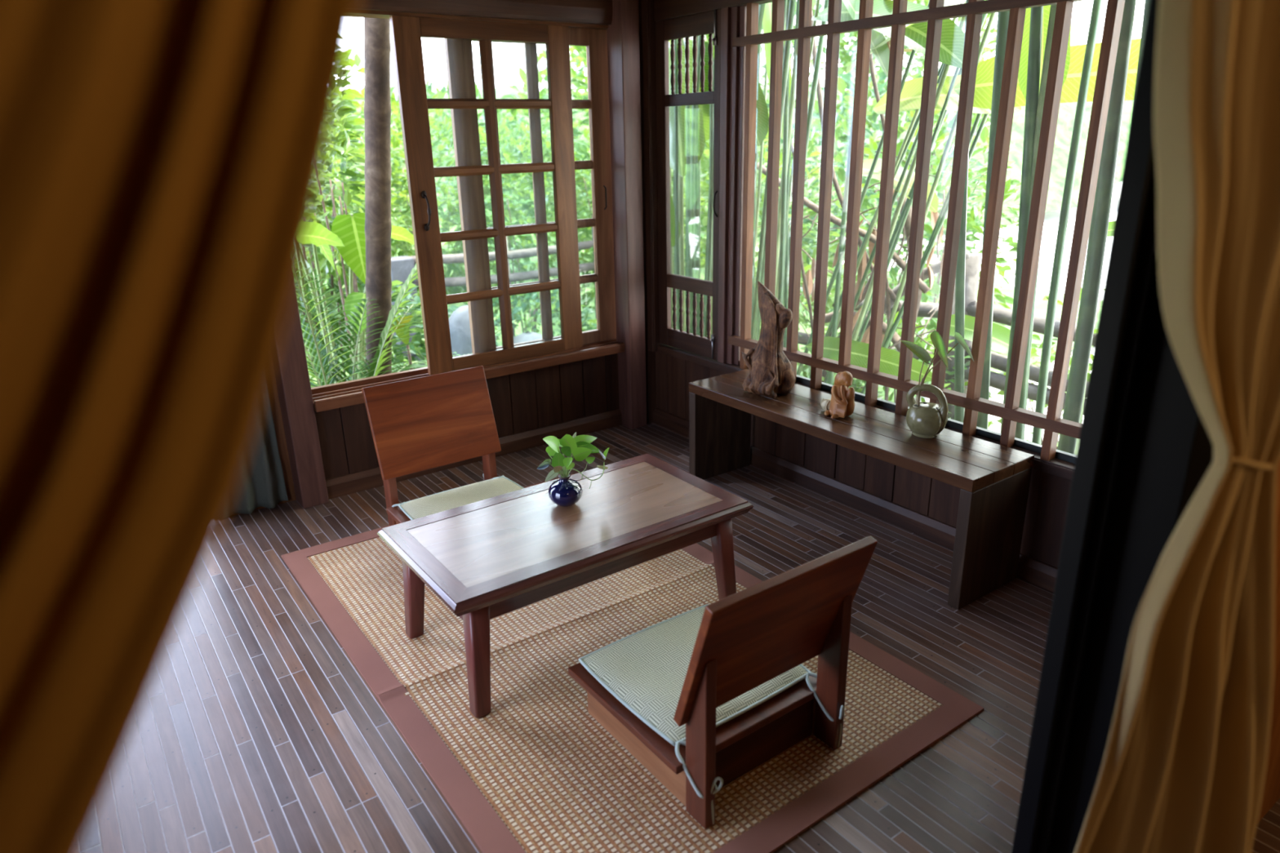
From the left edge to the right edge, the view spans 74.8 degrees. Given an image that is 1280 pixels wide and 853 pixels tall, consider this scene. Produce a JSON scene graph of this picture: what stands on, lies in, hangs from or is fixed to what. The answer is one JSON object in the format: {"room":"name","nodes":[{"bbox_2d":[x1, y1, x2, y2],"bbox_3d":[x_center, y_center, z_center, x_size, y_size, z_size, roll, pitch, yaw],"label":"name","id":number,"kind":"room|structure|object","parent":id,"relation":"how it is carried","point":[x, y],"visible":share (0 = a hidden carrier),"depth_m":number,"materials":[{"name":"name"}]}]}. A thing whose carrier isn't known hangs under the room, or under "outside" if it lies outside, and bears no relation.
{"room":"tea room","nodes":[
{"label":"tea room","id":0,"kind":"room"},
{"bbox_2d":[229,368,296,516],"bbox_3d":[-1.613,-0.824,3.161,0.425,2.450,0.058,-15,23,-33],"label":"wall","id":1,"kind":"structure","parent":0,"point":[272,388],"depth_m":3.50,"materials":[{"name":"brown wood"}]},
{"bbox_2d":[223,388,288,519],"bbox_3d":[-1.649,-0.604,3.116,0.348,2.033,0.064,-15,23,-33],"label":"curtain","id":2,"kind":"object","parent":1,"relation":"hanging from","point":[261,483],"visible":0.16,"depth_m":3.44,"materials":[{"name":"grey fabric"}]},
{"bbox_2d":[314,353,619,479],"bbox_3d":[-0.755,-0.054,3.986,1.555,0.415,0.061,-15,23,-33],"label":"wall","id":3,"kind":"structure","parent":0,"point":[537,398],"depth_m":4.07,"materials":[{"name":"brown wood"}]},
{"bbox_2d":[273,287,328,508],"bbox_3d":[-1.428,-0.835,3.181,0.106,2.450,0.118,-15,23,-33],"label":"trim","id":4,"kind":"structure","parent":3,"relation":"attached to","point":[291,366],"depth_m":3.41,"materials":[{"name":"brown wood"}]},
{"bbox_2d":[311,9,625,412],"bbox_3d":[-0.719,-0.967,3.695,1.661,1.530,0.172,-15,23,-33],"label":"window","id":5,"kind":"structure","parent":3,"relation":"in","point":[346,393],"depth_m":3.75,"materials":[{"name":"brown wood"}]},
{"bbox_2d":[325,408,622,499],"bbox_3d":[-0.728,0.111,4.013,1.548,0.085,0.025,-15,23,-33],"label":"baseboard","id":6,"kind":"structure","parent":3,"relation":"attached to","point":[361,481],"depth_m":4.07,"materials":[{"name":"brown wood"}]},
{"bbox_2d":[606,0,646,429],"bbox_3d":[-0.063,-1.166,4.038,0.100,2.450,0.120,-15,23,-33],"label":"pillar","id":7,"kind":"structure","parent":3,"relation":"attached to","point":[623,33],"depth_m":4.03,"materials":[{"name":"brown wood"}]},
{"bbox_2d":[76,422,1279,852],"bbox_3d":[0.097,1.060,1.567,3.740,0.120,5.640,-15,23,-33],"label":"floor","id":8,"kind":"structure","parent":0,"point":[255,730],"depth_m":2.29,"materials":[{"name":"brown wood"}]},
{"bbox_2d":[281,473,983,852],"bbox_3d":[-0.211,0.609,2.659,1.270,0.020,2.068,-15,23,-33],"label":"rug","id":9,"kind":"object","parent":8,"relation":"on","point":[537,772],"visible":0.54,"depth_m":2.20,"materials":[{"name":"wicker"}]},
{"bbox_2d":[361,365,501,526],"bbox_3d":[-0.663,0.151,3.115,0.492,0.584,0.575,-15,23,-33],"label":"chair","id":10,"kind":"object","parent":9,"relation":"on","point":[420,424],"visible":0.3,"depth_m":3.22,"materials":[{"name":"brown wood"}]},
{"bbox_2d":[391,474,524,519],"bbox_3d":[-0.645,0.345,3.180,0.467,0.165,0.549,-15,23,-33],"label":"seat cushion","id":11,"kind":"object","parent":10,"relation":"on","point":[451,499],"visible":0.44,"depth_m":3.17,"materials":[{"name":"fabric"}]},
{"bbox_2d":[377,453,753,718],"bbox_3d":[-0.209,0.439,2.597,1.000,0.366,0.552,-15,23,-33],"label":"table","id":12,"kind":"object","parent":9,"relation":"on","point":[485,560],"visible":0.99,"depth_m":2.44,"materials":[{"name":"brown wood"}]},
{"bbox_2d":[547,474,582,506],"bbox_3d":[-0.231,0.196,2.594,0.107,0.096,0.107,-15,23,-33],"label":"bud vase","id":13,"kind":"object","parent":12,"relation":"on","point":[564,491],"visible":0.91,"depth_m":2.56,"materials":[{"name":"blue ceramic"}]},
{"bbox_2d":[537,431,608,488],"bbox_3d":[-0.211,0.099,2.558,0.236,0.183,0.104,-15,23,-33],"label":"pothos plant","id":14,"kind":"object","parent":13,"relation":"in","point":[580,447],"visible":1,"depth_m":2.54,"materials":[{"name":"green plant"}]},
{"bbox_2d":[568,535,877,829],"bbox_3d":[0.174,0.504,2.057,0.492,0.584,0.575,-15,23,-33],"label":"chair","id":15,"kind":"object","parent":9,"relation":"on","point":[750,637],"visible":0.91,"depth_m":1.89,"materials":[{"name":"brown wood"}]},
{"bbox_2d":[577,604,844,824],"bbox_3d":[0.174,0.693,2.138,0.467,0.165,0.549,-15,23,-33],"label":"seat cushion","id":16,"kind":"object","parent":15,"relation":"on","point":[646,669],"visible":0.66,"depth_m":2.10,"materials":[{"name":"fabric"}]},
{"bbox_2d":[688,368,1034,609],"bbox_3d":[0.746,0.165,3.213,0.335,0.450,1.363,-15,23,-33],"label":"bench","id":17,"kind":"object","parent":8,"relation":"on","point":[993,479],"visible":0.88,"depth_m":2.81,"materials":[{"name":"brown wood"}]},
{"bbox_2d":[740,281,795,398],"bbox_3d":[0.520,-0.351,3.361,0.184,0.441,0.234,-15,23,-33],"label":"driftwood sculpture","id":18,"kind":"object","parent":17,"relation":"on","point":[771,373],"visible":1,"depth_m":3.33,"materials":[{"name":"brown wood"}]},
{"bbox_2d":[820,371,854,418],"bbox_3d":[0.726,-0.127,3.106,0.109,0.172,0.135,-15,23,-33],"label":"figurine","id":19,"kind":"object","parent":17,"relation":"on","point":[841,404],"visible":1,"depth_m":3.08,"materials":[{"name":"orange wood"}]},
{"bbox_2d":[905,383,948,438],"bbox_3d":[0.989,-0.059,2.878,0.137,0.184,0.141,-15,23,-33],"label":"ceramic jug","id":20,"kind":"object","parent":17,"relation":"on","point":[927,420],"visible":1,"depth_m":2.84,"materials":[{"name":"green ceramic"}]},
{"bbox_2d":[900,329,973,405],"bbox_3d":[0.997,-0.192,2.810,0.057,0.275,0.266,-17,25,-38],"label":"pothos cutting","id":21,"kind":"object","parent":20,"relation":"on","point":[936,339],"visible":1,"depth_m":2.80,"materials":[{"name":"green plant"}]},
{"bbox_2d":[302,251,1101,402],"bbox_3d":[-2.598,-1.170,10.059,15.000,0.090,10.800,-15,23,-33],"label":"ground","id":22,"kind":"structure","parent":0,"point":[1041,306],"depth_m":10.38,"materials":[{"name":"plant"}]},
{"bbox_2d":[295,62,364,381],"bbox_3d":[-2.140,-1.270,5.356,0.937,3.364,1.102,-15,23,-33],"label":"tree","id":23,"kind":"object","parent":22,"relation":"on","point":[353,96],"visible":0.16,"depth_m":5.21,"materials":[{"name":"green plant"}]},
{"bbox_2d":[315,112,366,377],"bbox_3d":[-1.736,-0.733,5.021,0.449,2.554,0.445,-15,23,-33],"label":"tree","id":24,"kind":"object","parent":22,"relation":"on","point":[347,197],"visible":0.37,"depth_m":4.81,"materials":[{"name":"green plant"}]},
{"bbox_2d":[296,128,414,366],"bbox_3d":[-2.627,-1.406,7.354,1.562,2.317,1.177,-15,23,-33],"label":"tree","id":25,"kind":"object","parent":22,"relation":"on","point":[406,214],"visible":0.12,"depth_m":7.25,"materials":[{"name":"green plant"}]},
{"bbox_2d":[298,212,414,383],"bbox_3d":[-1.603,-0.301,4.650,0.582,1.986,0.922,2,20,9],"label":"plant","id":26,"kind":"object","parent":22,"relation":"on","point":[347,233],"visible":0.34,"depth_m":4.61,"materials":[{"name":"green plant"}]},
{"bbox_2d":[294,259,426,386],"bbox_3d":[-1.934,-0.376,5.609,1.264,1.504,0.898,-15,23,-33],"label":"tree","id":27,"kind":"object","parent":22,"relation":"on","point":[417,340],"visible":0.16,"depth_m":5.51,"materials":[{"name":"green plant"}]},
{"bbox_2d":[295,263,469,387],"bbox_3d":[-1.523,-0.296,4.420,2.064,1.326,1.158,-15,23,-33],"label":"fern","id":28,"kind":"object","parent":22,"relation":"on","point":[312,345],"visible":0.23,"depth_m":4.40,"materials":[{"name":"green plant"}]},
{"bbox_2d":[391,306,422,369],"bbox_3d":[-1.351,-0.091,5.102,0.234,1.271,0.069,-11,21,-25],"label":"plant","id":29,"kind":"object","parent":22,"relation":"on","point":[406,341],"visible":0.36,"depth_m":4.93,"materials":[{"name":"green plant"}]},
{"bbox_2d":[391,255,425,370],"bbox_3d":[-2.033,-0.834,7.285,0.208,1.255,0.200,-15,23,-33],"label":"stone pier","id":30,"kind":"object","parent":22,"relation":"on","point":[402,267],"visible":0.16,"depth_m":7.05,"materials":[{"name":"grey stone"}]},
{"bbox_2d":[329,93,510,296],"bbox_3d":[-2.020,-1.790,7.963,1.635,2.612,1.356,-15,23,-33],"label":"tree","id":31,"kind":"object","parent":22,"relation":"on","point":[437,128],"visible":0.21,"depth_m":7.64,"materials":[{"name":"green plant"}]},
{"bbox_2d":[348,320,515,371],"bbox_3d":[-1.260,-0.159,5.141,1.474,0.978,0.981,-8,21,-20],"label":"areca palm","id":32,"kind":"object","parent":22,"relation":"on","point":[499,329],"visible":0.02,"depth_m":5.00,"materials":[{"name":"green plant"}]},
{"bbox_2d":[448,305,497,356],"bbox_3d":[-1.388,-0.621,6.872,0.478,0.734,0.394,-15,23,-33],"label":"boulder","id":33,"kind":"object","parent":22,"relation":"on","point":[459,321],"visible":0.26,"depth_m":6.66,"materials":[{"name":"grey stone"}]},
{"bbox_2d":[406,226,596,337],"bbox_3d":[-1.169,-1.127,7.832,1.966,1.412,0.127,-14,23,-31],"label":"fence","id":34,"kind":"object","parent":22,"relation":"on","point":[531,252],"visible":0.32,"depth_m":7.70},
{"bbox_2d":[439,111,593,333],"bbox_3d":[-1.164,-1.838,8.328,1.634,2.427,1.163,-15,23,-33],"label":"tree","id":35,"kind":"object","parent":22,"relation":"on","point":[525,194],"visible":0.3,"depth_m":8.07,"materials":[{"name":"green plant"}]},
{"bbox_2d":[448,288,596,345],"bbox_3d":[-1.093,-0.773,7.445,1.714,1.008,0.991,-15,23,-33],"label":"tree","id":36,"kind":"object","parent":22,"relation":"on","point":[514,302],"visible":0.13,"depth_m":7.37,"materials":[{"name":"green plant"}]},
{"bbox_2d":[513,332,542,343],"bbox_3d":[-0.943,-0.506,7.120,0.522,0.580,0.394,-15,23,-33],"label":"boulder","id":37,"kind":"object","parent":22,"relation":"on","point":[526,336],"visible":0.12,"depth_m":6.97,"materials":[{"name":"grey stone"}]},
{"bbox_2d":[499,46,709,251],"bbox_3d":[-0.350,-4.657,13.971,4.244,3.980,3.345,-10,21,-23],"label":"tree","id":38,"kind":"object","parent":22,"relation":"on","point":[522,73],"visible":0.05,"depth_m":13.08,"materials":[{"name":"green plant"}]},
{"bbox_2d":[548,127,685,315],"bbox_3d":[-0.168,-1.944,8.545,1.601,2.439,1.378,-15,23,-33],"label":"tree","id":39,"kind":"object","parent":22,"relation":"on","point":[591,294],"visible":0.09,"depth_m":8.30,"materials":[{"name":"green plant"}]},
{"bbox_2d":[541,37,709,274],"bbox_3d":[0.099,-3.697,10.747,2.873,4.283,2.697,-15,23,-33],"label":"tree","id":40,"kind":"object","parent":22,"relation":"on","point":[575,77],"visible":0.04,"depth_m":10.43,"materials":[{"name":"green plant"}]},
{"bbox_2d":[671,110,839,365],"bbox_3d":[0.846,-1.374,6.894,1.435,2.416,1.815,-15,23,-33],"label":"bush","id":41,"kind":"object","parent":22,"relation":"on","point":[815,175],"visible":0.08,"depth_m":6.53,"materials":[{"name":"green plant"}]},
{"bbox_2d":[755,0,941,262],"bbox_3d":[2.560,-4.149,11.703,2.886,4.398,3.482,-15,23,-33],"label":"tree","id":42,"kind":"object","parent":22,"relation":"on","point":[851,46],"visible":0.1,"depth_m":11.06,"materials":[{"name":"green plant"}]},
{"bbox_2d":[835,0,998,262],"bbox_3d":[3.955,-4.255,11.821,2.704,4.452,2.469,-15,23,-33],"label":"tree","id":43,"kind":"object","parent":22,"relation":"on","point":[842,57],"visible":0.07,"depth_m":11.41,"materials":[{"name":"green plant"}]},
{"bbox_2d":[304,85,1133,317],"bbox_3d":[-5.298,-5.733,18.704,42.000,3.845,16.000,-15,23,-33],"label":"hill","id":44,"kind":"object","parent":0,"point":[1067,111],"visible":0.02,"depth_m":20.65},
{"bbox_2d":[320,75,554,294],"bbox_3d":[-2.883,-3.183,11.666,4.020,3.128,2.827,-15,23,-33],"label":"tree","id":45,"kind":"object","parent":44,"relation":"on","point":[442,92],"visible":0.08,"depth_m":11.50,"materials":[{"name":"green plant"}]},
{"bbox_2d":[655,351,1071,568],"bbox_3d":[0.924,0.139,3.353,0.061,0.400,2.970,-15,23,-33],"label":"wall","id":46,"kind":"structure","parent":0,"point":[1048,497],"depth_m":3.31,"materials":[{"name":"brown wood"}]},
{"bbox_2d":[638,0,659,423],"bbox_3d":[0.039,-1.186,4.089,0.130,2.450,0.150,-15,23,-33],"label":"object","id":47,"kind":"structure","parent":46,"relation":"attached to","point":[646,13],"depth_m":4.04,"materials":[{"name":"brown wood"}]},
{"bbox_2d":[655,8,720,359],"bbox_3d":[0.219,-1.073,3.870,0.049,1.495,0.454,-15,23,-33],"label":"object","id":48,"kind":"object","parent":46,"relation":"attached to","point":[708,23],"visible":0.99,"depth_m":3.87,"materials":[{"name":"brown wood"}]},
{"bbox_2d":[717,5,746,364],"bbox_3d":[0.408,-1.005,3.668,0.068,1.500,0.110,-15,23,-33],"label":"window frame","id":49,"kind":"structure","parent":46,"relation":"attached to","point":[733,20],"depth_m":3.63,"materials":[{"name":"brown wood"}]},
{"bbox_2d":[653,408,1057,592],"bbox_3d":[0.905,0.302,3.373,0.026,0.080,2.940,-15,23,-33],"label":"baseboard","id":50,"kind":"structure","parent":46,"relation":"attached to","point":[1035,571],"depth_m":3.35,"materials":[{"name":"brown wood"}]},
{"bbox_2d":[657,343,1075,480],"bbox_3d":[0.803,-0.119,3.441,0.108,0.038,2.300,-15,23,-33],"label":"trim","id":51,"kind":"structure","parent":46,"relation":"attached to","point":[1055,467],"depth_m":3.22,"materials":[{"name":"brown wood"}]},
{"bbox_2d":[728,0,1124,463],"bbox_3d":[0.906,-0.785,3.010,0.065,1.500,1.671,-15,23,-33],"label":"window","id":52,"kind":"structure","parent":46,"relation":"in","point":[1052,424],"depth_m":2.89,"materials":[{"name":"brown wood"}]},
{"bbox_2d":[755,182,1119,441],"bbox_3d":[6.351,-4.825,20.077,90.000,0.075,100.000,-15,23,-33],"label":"ground","id":53,"kind":"structure","parent":0,"point":[1051,224],"depth_m":14.91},
{"bbox_2d":[306,48,409,288],"bbox_3d":[-4.586,-2.632,8.532,4.742,3.928,2.738,-15,23,-33],"label":"tree","id":54,"kind":"object","parent":53,"relation":"on","point":[357,60],"visible":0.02,"depth_m":9.27,"materials":[{"name":"green plant"}]},
{"bbox_2d":[363,17,392,375],"bbox_3d":[-1.109,-1.597,4.483,2.474,4.514,2.530,-15,23,-33],"label":"palm tree","id":55,"kind":"object","parent":53,"relation":"on","point":[377,44],"visible":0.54,"depth_m":4.34,"materials":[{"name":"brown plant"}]},
{"bbox_2d":[777,62,990,323],"bbox_3d":[2.083,-1.725,7.308,1.668,2.753,2.005,-15,23,-33],"label":"tree","id":56,"kind":"object","parent":53,"relation":"on","point":[844,127],"visible":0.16,"depth_m":7.01,"materials":[{"name":"green plant"}]},
{"bbox_2d":[829,108,1021,403],"bbox_3d":[2.033,-1.097,6.011,1.178,2.429,1.424,-15,23,-33],"label":"tree","id":57,"kind":"object","parent":53,"relation":"on","point":[942,139],"visible":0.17,"depth_m":5.66,"materials":[{"name":"green plant"}]},
{"bbox_2d":[777,253,1095,419],"bbox_3d":[1.987,-0.283,5.100,0.165,1.497,3.396,-15,23,-33],"label":"fence","id":58,"kind":"object","parent":53,"relation":"on","point":[1001,315],"visible":0.17,"depth_m":4.89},
{"bbox_2d":[987,346,1093,449],"bbox_3d":[2.494,-0.026,5.072,0.958,1.014,1.531,-15,23,-33],"label":"bush","id":59,"kind":"object","parent":53,"relation":"on","point":[1033,350],"visible":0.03,"depth_m":5.09,"materials":[{"name":"green plant"}]},
{"bbox_2d":[1030,281,1102,381],"bbox_3d":[2.573,-0.101,4.539,0.543,1.503,1.101,-15,23,-33],"label":"bush","id":60,"kind":"object","parent":53,"relation":"on","point":[1035,336],"visible":0.06,"depth_m":4.67,"materials":[{"name":"green plant"}]},
{"bbox_2d":[1257,460,1279,823],"bbox_3d":[1.279,-0.292,1.462,1.370,2.450,0.110,-15,23,-33],"label":"wall","id":61,"kind":"structure","parent":0,"point":[1271,790],"depth_m":1.67,"materials":[{"name":"brown wood"}]},
{"bbox_2d":[1011,0,1213,852],"bbox_3d":[0.674,0.019,1.112,0.124,2.120,0.120,-15,23,-33],"label":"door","id":62,"kind":"structure","parent":61,"relation":"in","point":[1145,447],"depth_m":1.12,"materials":[{"name":"black"}]},
{"bbox_3d":[0.357,0.175,6.060,1.450,0.074,8.100,-15,23,-33],"label":"planting","id":63,"kind":"object","parent":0,"visible":0},
{"bbox_2d":[759,269,879,391],"bbox_3d":[1.158,-0.389,5.683,0.847,1.348,1.068,-15,23,-33],"label":"bush","id":64,"kind":"object","parent":63,"relation":"on","point":[830,301],"visible":0.09,"depth_m":5.46,"materials":[{"name":"green plant"}]},
{"bbox_2d":[668,0,1021,394],"bbox_3d":[0.871,-0.963,4.640,0.945,3.137,2.300,-15,23,-33],"label":"clump","id":65,"kind":"object","parent":63,"relation":"on","point":[691,126],"visible":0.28,"depth_m":4.43,"materials":[{"name":"green plant"}]},
{"bbox_2d":[884,35,911,52],"bbox_3d":[1.227,-2.053,4.052,0.220,0.544,0.279,-15,23,-33],"label":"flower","id":66,"kind":"object","parent":65,"relation":"attached to","point":[888,42],"visible":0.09,"depth_m":4.09,"materials":[{"name":"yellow plant"}]},
{"bbox_2d":[757,10,1014,407],"bbox_3d":[1.218,-1.072,4.899,0.730,3.153,1.659,-13,23,-30],"label":"bamboo","id":67,"kind":"object","parent":63,"relation":"on","point":[808,286],"visible":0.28,"depth_m":4.73,"materials":[{"name":"green plant"}]},
{"bbox_2d":[822,249,970,382],"bbox_3d":[1.383,-0.354,5.256,0.122,1.594,1.267,-16,24,-36],"label":"trunk","id":68,"kind":"object","parent":63,"relation":"on","point":[935,268],"visible":0.17,"depth_m":4.84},
{"bbox_2d":[833,311,970,419],"bbox_3d":[1.620,-0.138,5.201,0.858,1.174,0.865,6,21,19],"label":"bush","id":69,"kind":"object","parent":63,"relation":"on","point":[919,331],"visible":0.07,"depth_m":5.02,"materials":[{"name":"green plant"}]},
{"bbox_2d":[936,0,1141,444],"bbox_3d":[1.647,-0.721,3.404,0.672,3.464,1.338,-15,23,-33],"label":"bamboo","id":70,"kind":"object","parent":63,"relation":"on","point":[1082,62],"visible":0.32,"depth_m":3.27,"materials":[{"name":"green plant"}]},
{"bbox_2d":[1057,0,1150,454],"bbox_3d":[1.984,-0.377,2.867,1.034,3.153,0.535,13,24,35],"label":"clump","id":71,"kind":"object","parent":63,"relation":"on","point":[1101,228],"visible":0.12,"depth_m":2.89,"materials":[{"name":"green plant"}]},
{"bbox_3d":[-0.259,-0.899,0.089,2.370,0.330,0.110,-15,23,-33],"label":"wall","id":72,"kind":"structure","parent":0,"visible":0},
{"bbox_2d":[1074,0,1279,852],"bbox_3d":[0.607,0.072,0.877,0.411,2.140,0.056,-1,19,0],"label":"curtain","id":73,"kind":"object","parent":72,"relation":"hanging from","point":[1183,770],"visible":1,"depth_m":0.86,"materials":[{"name":"gold fabric"}]},
{"bbox_3d":[-1.828,-0.130,1.199,0.880,2.450,3.260,-15,23,-33],"label":"wall","id":74,"kind":"structure","parent":0,"visible":0},
{"bbox_2d":[0,0,359,852],"bbox_3d":[-0.279,0.259,0.422,0.664,2.117,0.064,-1,19,0],"label":"curtain","id":75,"kind":"object","parent":74,"relation":"hanging from","point":[162,162],"visible":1,"depth_m":0.29,"materials":[{"name":"brown fabric"}]},
{"bbox_3d":[-0.764,-1.985,3.335,1.840,0.410,0.070,-15,23,-33],"label":"wall","id":76,"kind":"structure","parent":0,"visible":0},
{"bbox_2d":[357,0,613,25],"bbox_3d":[-0.823,-1.717,3.353,1.652,0.125,0.110,-15,23,-33],"label":"trim","id":77,"kind":"structure","parent":76,"relation":"attached to","point":[578,11],"depth_m":3.50,"materials":[{"name":"brown wood"}]},
{"bbox_3d":[0.882,-1.786,2.678,0.055,0.420,2.970,-15,23,-33],"label":"wall","id":78,"kind":"structure","parent":0,"visible":0},
{"bbox_2d":[653,0,772,21],"bbox_3d":[0.753,-1.603,2.927,0.068,0.105,2.270,-15,23,-33],"label":"trim","id":79,"kind":"structure","parent":78,"relation":"attached to","point":[664,10],"depth_m":3.59,"materials":[{"name":"brown wood"}]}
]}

